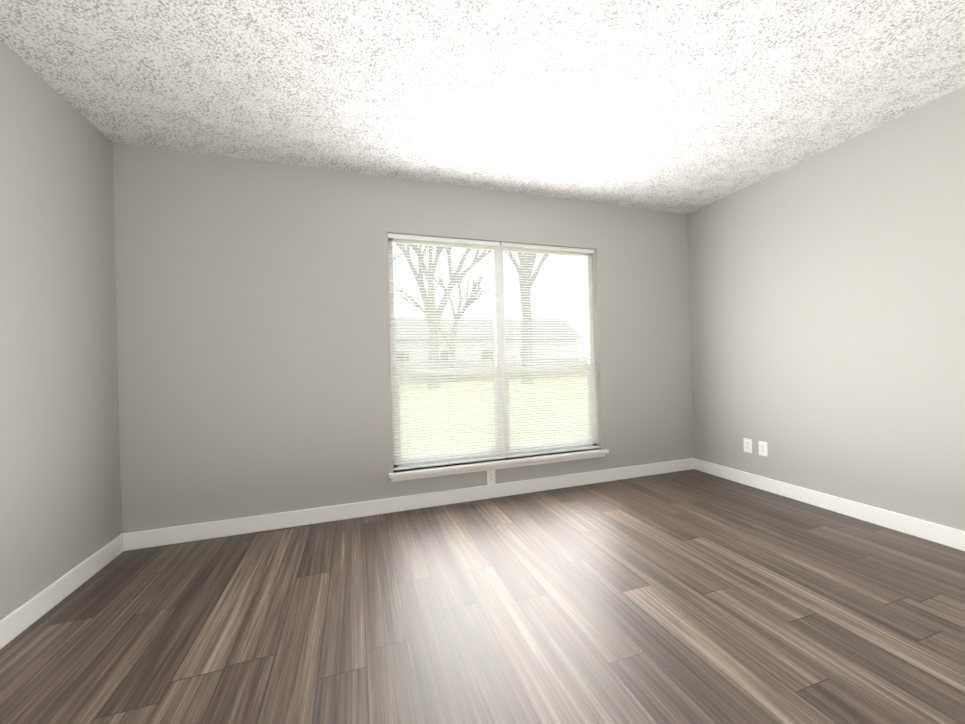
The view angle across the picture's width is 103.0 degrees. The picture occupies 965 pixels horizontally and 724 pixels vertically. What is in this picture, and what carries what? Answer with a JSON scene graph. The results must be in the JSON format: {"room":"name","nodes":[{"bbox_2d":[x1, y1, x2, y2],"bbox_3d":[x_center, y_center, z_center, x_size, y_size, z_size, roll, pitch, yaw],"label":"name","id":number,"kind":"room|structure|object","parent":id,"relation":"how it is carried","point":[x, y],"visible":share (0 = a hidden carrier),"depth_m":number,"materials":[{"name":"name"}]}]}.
{"room":"living room","nodes":[
{"label":"living room","id":0,"kind":"room"},
{"bbox_2d":[0,40,121,619],"bbox_3d":[-1.379,-0.121,-0.354,0.140,2.440,5.540,-1,0,-18],"label":"wall","id":1,"kind":"structure","parent":0,"point":[60,498],"depth_m":1.81,"materials":[{"name":"grey paint"}]},
{"bbox_2d":[0,533,127,648],"bbox_3d":[-1.295,1.045,-0.266,0.018,0.105,5.400,-1,0,-18],"label":"baseboard","id":2,"kind":"structure","parent":1,"relation":"attached to","point":[20,619],"depth_m":1.78,"materials":[{"name":"white wood"}]},
{"bbox_2d":[113,143,692,532],"bbox_3d":[-0.118,-0.144,3.056,4.680,2.440,0.140,-1,0,-18],"label":"wall","id":3,"kind":"structure","parent":0,"point":[253,339],"depth_m":2.61,"materials":[{"name":"grey paint"}]},
{"bbox_2d":[124,458,695,550],"bbox_3d":[-0.049,1.022,2.983,4.370,0.105,0.018,-1,0,-18],"label":"baseboard","id":4,"kind":"structure","parent":3,"relation":"attached to","point":[244,525],"depth_m":2.75,"materials":[{"name":"white wood"}]},
{"bbox_2d":[487,470,494,484],"bbox_3d":[0.069,0.908,3.027,0.070,0.114,0.009,-1,0,-18],"label":"electrical outlet","id":5,"kind":"object","parent":3,"relation":"attached to","point":[490,476],"visible":1,"depth_m":3.02,"materials":[{"name":"white plastic"}]},
{"bbox_2d":[387,235,596,469],"bbox_3d":[0.146,-0.093,3.172,1.786,1.755,0.055,-1,0,-18],"label":"window","id":6,"kind":"structure","parent":3,"relation":"in","point":[391,242],"depth_m":3.14,"materials":[{"name":"white plastic"}]},
{"bbox_2d":[388,233,504,470],"bbox_3d":[-0.258,-0.085,2.969,0.879,1.747,0.042,-1,0,-18],"label":"window blind","id":7,"kind":"object","parent":6,"relation":"attached to","point":[436,239],"visible":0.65,"depth_m":2.96,"materials":[{"name":"white plastic"}]},
{"bbox_2d":[500,242,599,457],"bbox_3d":[0.591,-0.106,3.251,0.879,1.747,0.042,-1,0,-18],"label":"window blind","id":8,"kind":"object","parent":6,"relation":"attached to","point":[540,247],"visible":0.9,"depth_m":3.25,"materials":[{"name":"white plastic"}]},
{"bbox_2d":[389,448,608,481],"bbox_3d":[0.196,0.815,3.091,1.856,0.064,0.120,-1,0,-18],"label":"window sill","id":9,"kind":"structure","parent":3,"relation":"attached to","point":[461,468],"depth_m":3.02,"materials":[{"name":"white wood"}]},
{"bbox_2d":[0,469,964,723],"bbox_3d":[4.749,0.994,1.180,12.680,0.100,6.740,-1,0,-18],"label":"floor","id":10,"kind":"structure","parent":0,"point":[692,596],"depth_m":1.57,"materials":[{"name":"wood"}]},
{"bbox_2d":[0,0,964,213],"bbox_3d":[0.720,-1.444,0.431,4.680,0.100,5.680,-1,0,-18],"label":"ceiling","id":11,"kind":"structure","parent":0,"point":[682,106],"depth_m":1.88,"materials":[{"name":"white paint"}]},
{"bbox_2d":[687,87,964,530],"bbox_3d":[3.096,-0.235,0.572,0.140,2.440,6.600,-1,0,-18],"label":"wall","id":12,"kind":"structure","parent":0,"point":[827,313],"depth_m":2.50,"materials":[{"name":"grey paint"}]},
{"bbox_2d":[743,438,751,452],"bbox_3d":[2.182,0.688,3.160,0.009,0.114,0.070,-1,0,-18],"label":"electrical outlet","id":13,"kind":"object","parent":12,"relation":"attached to","point":[748,445],"visible":1,"depth_m":3.16,"materials":[{"name":"white plastic"}]},
{"bbox_2d":[759,441,767,456],"bbox_3d":[2.221,0.686,3.040,0.009,0.114,0.070,-1,0,-18],"label":"electrical outlet","id":14,"kind":"object","parent":12,"relation":"attached to","point":[763,448],"visible":1,"depth_m":3.04,"materials":[{"name":"white plastic"}]},
{"bbox_2d":[696,459,964,550],"bbox_3d":[2.531,0.952,2.122,0.014,0.105,3.216,-1,0,-18],"label":"baseboard","id":15,"kind":"structure","parent":12,"relation":"attached to","point":[944,535],"depth_m":2.51,"materials":[{"name":"white wood"}]},
{"label":"outside","id":16,"kind":"structure","parent":0,"visible":0},
{"bbox_2d":[399,370,587,455],"bbox_3d":[-7.406,1.822,48.039,130.000,0.150,89.840,-1,0,-18],"label":"ground","id":17,"kind":"structure","parent":16,"point":[489,412],"depth_m":11.36,"materials":[{"name":"green plant"}]},
{"bbox_2d":[396,244,490,388],"bbox_3d":[-2.546,-4.065,21.562,8.281,11.340,4.284,-1,0,-18],"label":"tree","id":18,"kind":"object","parent":17,"relation":"on","point":[431,273],"depth_m":21.92,"materials":[{"name":"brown plant"}]},
{"bbox_2d":[394,267,492,381],"bbox_3d":[-3.140,-3.096,30.767,7.766,9.482,4.657,-1,0,-18],"label":"tree","id":19,"kind":"object","parent":17,"relation":"on","point":[472,294],"depth_m":30.35,"materials":[{"name":"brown plant"}]},
{"bbox_2d":[395,317,583,380],"bbox_3d":[-3.683,-1.475,39.745,27.000,6.300,9.000,-1,0,-18],"label":"house","id":20,"kind":"structure","parent":17,"relation":"on","point":[512,324],"depth_m":37.68,"materials":[{"name":"white"}]},
{"bbox_2d":[396,358,586,383],"bbox_3d":[2.991,0.605,32.493,80.000,1.750,0.080,-1,0,-18],"label":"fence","id":21,"kind":"object","parent":17,"relation":"on","point":[491,366],"depth_m":31.49,"materials":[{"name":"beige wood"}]},
{"bbox_2d":[504,251,548,383],"bbox_3d":[3.551,-5.850,25.624,6.593,14.618,8.605,-1,0,-18],"label":"tree","id":22,"kind":"object","parent":17,"relation":"on","point":[527,276],"depth_m":24.88,"materials":[{"name":"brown plant"}]}
]}

